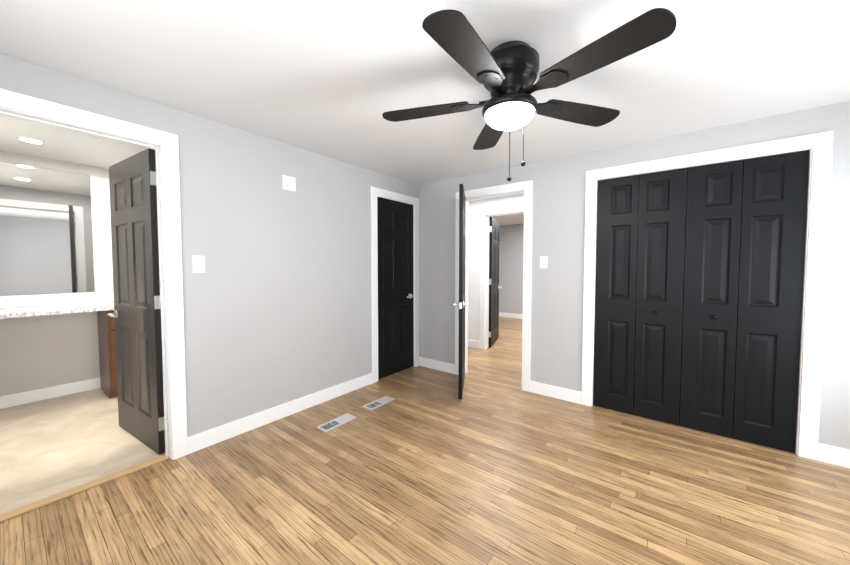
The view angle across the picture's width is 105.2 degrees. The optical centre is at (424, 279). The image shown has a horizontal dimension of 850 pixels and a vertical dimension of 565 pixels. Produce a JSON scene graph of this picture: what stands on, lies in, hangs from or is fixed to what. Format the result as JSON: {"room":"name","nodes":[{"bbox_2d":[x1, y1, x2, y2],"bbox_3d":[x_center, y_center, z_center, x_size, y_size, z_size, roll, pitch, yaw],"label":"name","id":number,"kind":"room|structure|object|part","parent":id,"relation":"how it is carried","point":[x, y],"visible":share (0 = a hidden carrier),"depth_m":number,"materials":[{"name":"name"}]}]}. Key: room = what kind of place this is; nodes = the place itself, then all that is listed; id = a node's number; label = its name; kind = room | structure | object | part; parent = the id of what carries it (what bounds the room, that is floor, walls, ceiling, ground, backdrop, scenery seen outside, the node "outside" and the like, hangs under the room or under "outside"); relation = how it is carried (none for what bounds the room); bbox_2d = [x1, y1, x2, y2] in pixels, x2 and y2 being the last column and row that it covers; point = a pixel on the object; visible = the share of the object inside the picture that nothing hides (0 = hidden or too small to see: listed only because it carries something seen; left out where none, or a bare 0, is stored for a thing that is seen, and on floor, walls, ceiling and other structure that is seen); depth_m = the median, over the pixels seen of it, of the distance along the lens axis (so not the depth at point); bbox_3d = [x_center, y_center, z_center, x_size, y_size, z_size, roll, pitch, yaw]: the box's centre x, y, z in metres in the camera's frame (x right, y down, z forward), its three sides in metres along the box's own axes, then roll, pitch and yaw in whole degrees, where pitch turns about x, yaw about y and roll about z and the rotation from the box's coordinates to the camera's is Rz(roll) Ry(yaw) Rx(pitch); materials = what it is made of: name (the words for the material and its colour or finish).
{"room":"empty bedroom","nodes":[
{"label":"empty bedroom","id":0,"kind":"room"},
{"bbox_2d":[0,150,109,395],"bbox_3d":[-3.223,-0.026,3.668,0.120,2.290,2.480,2,3,38],"label":"wall","id":1,"kind":"structure","parent":0,"point":[40,352],"depth_m":3.10,"materials":[{"name":"grey paint"}]},
{"bbox_2d":[0,162,93,295],"bbox_3d":[-3.619,-0.456,3.029,0.006,1.180,0.727,2,3,38],"label":"bathroom mirror","id":2,"kind":"object","parent":1,"relation":"attached to","point":[46,245],"visible":1,"depth_m":3.06,"materials":[{"name":"white mirror"}]},
{"bbox_2d":[0,377,100,408],"bbox_3d":[-3.168,1.062,3.670,0.018,0.115,2.240,2,3,38],"label":"baseboard","id":3,"kind":"structure","parent":1,"relation":"attached to","point":[16,399],"depth_m":3.09,"materials":[{"name":"white wood"}]},
{"bbox_2d":[0,388,164,513],"bbox_3d":[-2.399,1.172,3.080,2.200,0.064,2.480,2,3,38],"label":"floor","id":4,"kind":"structure","parent":0,"point":[51,446],"depth_m":2.29,"materials":[{"name":"tile"}]},
{"bbox_2d":[97,307,162,398],"bbox_3d":[-2.710,0.684,3.782,0.582,0.860,1.472,2,3,38],"label":"bathroom vanity","id":5,"kind":"object","parent":4,"relation":"on","point":[106,324],"depth_m":3.11,"materials":[{"name":"wood"}]},
{"bbox_2d":[0,299,113,318],"bbox_3d":[-2.951,0.247,3.469,0.560,0.040,2.234,2,3,38],"label":"countertop","id":6,"kind":"structure","parent":5,"relation":"on","point":[49,308],"depth_m":2.85,"materials":[{"name":"white stone"}]},
{"bbox_2d":[90,175,159,291],"bbox_3d":[-2.939,-0.491,3.905,0.010,1.180,1.483,2,3,38],"label":"panel","id":7,"kind":"object","parent":6,"relation":"on","point":[101,232],"visible":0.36,"depth_m":3.37,"materials":[{"name":"white tile"}]},
{"bbox_2d":[0,53,418,436],"bbox_3d":[-1.266,0.013,2.701,0.120,2.290,3.960,2,3,38],"label":"wall","id":8,"kind":"structure","parent":0,"point":[277,301],"depth_m":2.54,"materials":[{"name":"grey paint"}]},
{"bbox_2d":[0,88,187,459],"bbox_3d":[-1.945,0.134,1.826,0.154,2.120,0.938,2,3,38],"label":"door frame","id":9,"kind":"structure","parent":8,"relation":"attached to","point":[164,145],"depth_m":2.09,"materials":[{"name":"white wood"}]},
{"bbox_2d":[107,148,164,453],"bbox_3d":[-2.087,0.152,2.345,0.766,2.018,0.147,1,3,32],"label":"door","id":10,"kind":"structure","parent":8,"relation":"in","point":[136,314],"depth_m":2.28,"materials":[{"name":"black wood"}]},
{"bbox_2d":[192,256,204,271],"bbox_3d":[-1.545,-0.107,2.223,0.016,0.114,0.070,2,3,38],"label":"bedroom light switch","id":11,"kind":"object","parent":8,"relation":"attached to","point":[198,263],"visible":1,"depth_m":2.22,"materials":[{"name":"white plastic"}]},
{"bbox_2d":[187,373,372,453],"bbox_3d":[-1.089,1.095,2.864,0.014,0.115,1.688,2,3,38],"label":"baseboard","id":12,"kind":"structure","parent":8,"relation":"attached to","point":[196,442],"depth_m":2.63,"materials":[{"name":"white wood"}]},
{"bbox_2d":[282,175,295,190],"bbox_3d":[-1.139,-0.809,2.727,0.008,0.114,0.116,2,3,38],"label":"outlet","id":13,"kind":"object","parent":8,"relation":"attached to","point":[288,182],"visible":1,"depth_m":2.72,"materials":[{"name":"white plastic"}]},
{"bbox_2d":[371,186,418,382],"bbox_3d":[-0.373,0.051,3.847,0.138,2.120,0.810,2,3,38],"label":"door frame","id":14,"kind":"structure","parent":8,"relation":"attached to","point":[376,192],"depth_m":3.57,"materials":[{"name":"white wood"}]},
{"bbox_2d":[377,197,413,378],"bbox_3d":[-0.353,0.091,3.825,0.147,2.018,0.638,2,3,38],"label":"door","id":15,"kind":"structure","parent":8,"relation":"in","point":[395,293],"depth_m":3.80,"materials":[{"name":"black wood"}]},
{"bbox_2d":[0,317,849,564],"bbox_3d":[1.171,1.151,3.647,5.480,0.060,8.360,2,3,38],"label":"floor","id":16,"kind":"structure","parent":0,"point":[496,464],"depth_m":1.80,"materials":[{"name":"brown wood"}]},
{"bbox_2d":[0,454,169,522],"bbox_3d":[-1.945,1.187,1.869,0.070,0.012,0.794,2,3,38],"label":"threshold","id":17,"kind":"object","parent":16,"relation":"on","point":[16,512],"depth_m":1.83,"materials":[{"name":"brown wood"}]},
{"bbox_2d":[317,413,356,431],"bbox_3d":[-0.714,1.159,2.646,0.125,0.004,0.305,2,3,38],"label":"floor vent","id":18,"kind":"object","parent":16,"relation":"in","point":[335,422],"visible":1,"depth_m":2.64,"materials":[{"name":"grey metal"}]},
{"bbox_2d":[362,396,394,409],"bbox_3d":[-0.426,1.143,3.025,0.125,0.004,0.305,2,3,38],"label":"floor vent","id":19,"kind":"object","parent":16,"relation":"in","point":[377,403],"visible":1,"depth_m":3.02,"materials":[{"name":"grey metal"}]},
{"bbox_2d":[0,0,849,225],"bbox_3d":[0.838,-1.228,3.806,6.320,0.100,8.360,2,3,38],"label":"ceiling","id":20,"kind":"structure","parent":0,"point":[335,79],"depth_m":1.68,"materials":[{"name":"white paint"}]},
{"bbox_2d":[17,137,45,143],"bbox_3d":[-3.192,-1.127,2.636,0.152,0.006,0.152,2,3,38],"label":"recessed light","id":21,"kind":"object","parent":20,"relation":"in","point":[30,140],"visible":1,"depth_m":2.63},
{"bbox_2d":[382,8,676,180],"bbox_3d":[0.389,-0.768,1.543,1.267,0.633,1.231,2,3,38],"label":"ceiling fan","id":22,"kind":"object","parent":20,"relation":"hanging from","point":[505,74],"visible":1,"depth_m":1.42,"materials":[{"name":"black metal"}]},
{"bbox_3d":[0.410,-0.777,1.583,0.238,0.072,0.238,2,3,38],"label":"globe","id":23,"kind":"part","parent":22,"relation":"part of"},
{"bbox_2d":[468,193,523,340],"bbox_3d":[0.944,-0.080,4.973,3.440,2.290,0.120,2,3,38],"label":"wall","id":24,"kind":"structure","parent":0,"point":[475,207],"depth_m":5.02,"materials":[{"name":"white paint"}]},
{"bbox_2d":[468,340,478,348],"bbox_3d":[0.237,0.988,5.475,1.520,0.115,0.018,2,3,38],"label":"baseboard","id":25,"kind":"structure","parent":24,"relation":"attached to","point":[473,344],"depth_m":5.05,"materials":[{"name":"white wood"}]},
{"bbox_2d":[488,217,501,346],"bbox_3d":[1.145,0.029,5.363,0.147,2.018,0.768,1,3,22],"label":"door","id":26,"kind":"structure","parent":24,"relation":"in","point":[494,287],"depth_m":5.24,"materials":[{"name":"black wood"}]},
{"bbox_2d":[479,205,523,349],"bbox_3d":[1.253,0.015,4.738,0.940,2.120,0.154,2,3,38],"label":"door frame","id":27,"kind":"structure","parent":24,"relation":"attached to","point":[486,215],"depth_m":4.93,"materials":[{"name":"white wood"}]},
{"bbox_2d":[489,224,523,313],"bbox_3d":[3.396,-0.166,7.083,4.740,2.290,0.120,2,3,38],"label":"wall","id":28,"kind":"structure","parent":0,"point":[511,269],"depth_m":7.99,"materials":[{"name":"grey paint"}]},
{"bbox_2d":[499,312,521,318],"bbox_3d":[3.353,0.923,7.073,4.500,0.115,0.018,2,3,38],"label":"baseboard","id":29,"kind":"structure","parent":28,"relation":"attached to","point":[511,315],"depth_m":8.01,"materials":[{"name":"white wood"}]},
{"bbox_2d":[418,101,849,449],"bbox_3d":[1.562,0.003,2.944,4.060,2.290,0.120,2,3,38],"label":"wall","id":30,"kind":"structure","parent":0,"point":[558,231],"depth_m":3.02,"materials":[{"name":"grey paint"}]},
{"bbox_2d":[419,357,454,373],"bbox_3d":[0.136,1.048,4.003,0.559,0.115,0.014,2,3,38],"label":"baseboard","id":31,"kind":"structure","parent":30,"relation":"attached to","point":[425,362],"depth_m":3.98,"materials":[{"name":"white wood"}]},
{"bbox_2d":[453,184,468,398],"bbox_3d":[0.391,0.109,3.393,0.147,2.018,0.720,0,2,9],"label":"hall door","id":32,"kind":"structure","parent":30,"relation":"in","point":[461,304],"depth_m":3.07,"materials":[{"name":"black wood"}]},
{"bbox_2d":[455,180,532,391],"bbox_3d":[0.750,0.063,3.573,0.892,2.120,0.154,2,3,38],"label":"door frame","id":33,"kind":"structure","parent":30,"relation":"attached to","point":[525,188],"depth_m":3.31,"materials":[{"name":"white wood"}]},
{"bbox_2d":[540,256,547,267],"bbox_3d":[1.154,-0.171,3.165,0.070,0.114,0.016,2,3,38],"label":"bedroom light switch","id":34,"kind":"object","parent":30,"relation":"attached to","point":[543,261],"visible":1,"depth_m":3.17,"materials":[{"name":"white plastic"}]},
{"bbox_2d":[530,381,581,403],"bbox_3d":[1.252,1.084,3.142,0.480,0.115,0.014,2,3,38],"label":"baseboard","id":35,"kind":"structure","parent":30,"relation":"attached to","point":[570,395],"depth_m":3.13,"materials":[{"name":"white wood"}]},
{"bbox_2d":[593,150,808,452],"bbox_3d":[2.014,0.148,2.534,1.234,2.018,0.068,2,3,38],"label":"bifold doors","id":36,"kind":"structure","parent":30,"relation":"in","point":[766,270],"depth_m":2.46,"materials":[{"name":"black wood"}]},
{"bbox_2d":[581,131,833,460],"bbox_3d":[2.041,0.104,2.567,1.422,2.120,0.138,2,3,38],"label":"trim","id":37,"kind":"structure","parent":30,"relation":"attached to","point":[819,146],"depth_m":2.14,"materials":[{"name":"white wood"}]},
{"bbox_2d":[817,443,849,467],"bbox_3d":[2.784,1.132,1.960,0.547,0.115,0.016,2,3,38],"label":"baseboard","id":38,"kind":"structure","parent":30,"relation":"attached to","point":[833,455],"depth_m":2.08,"materials":[{"name":"white wood"}]}
]}

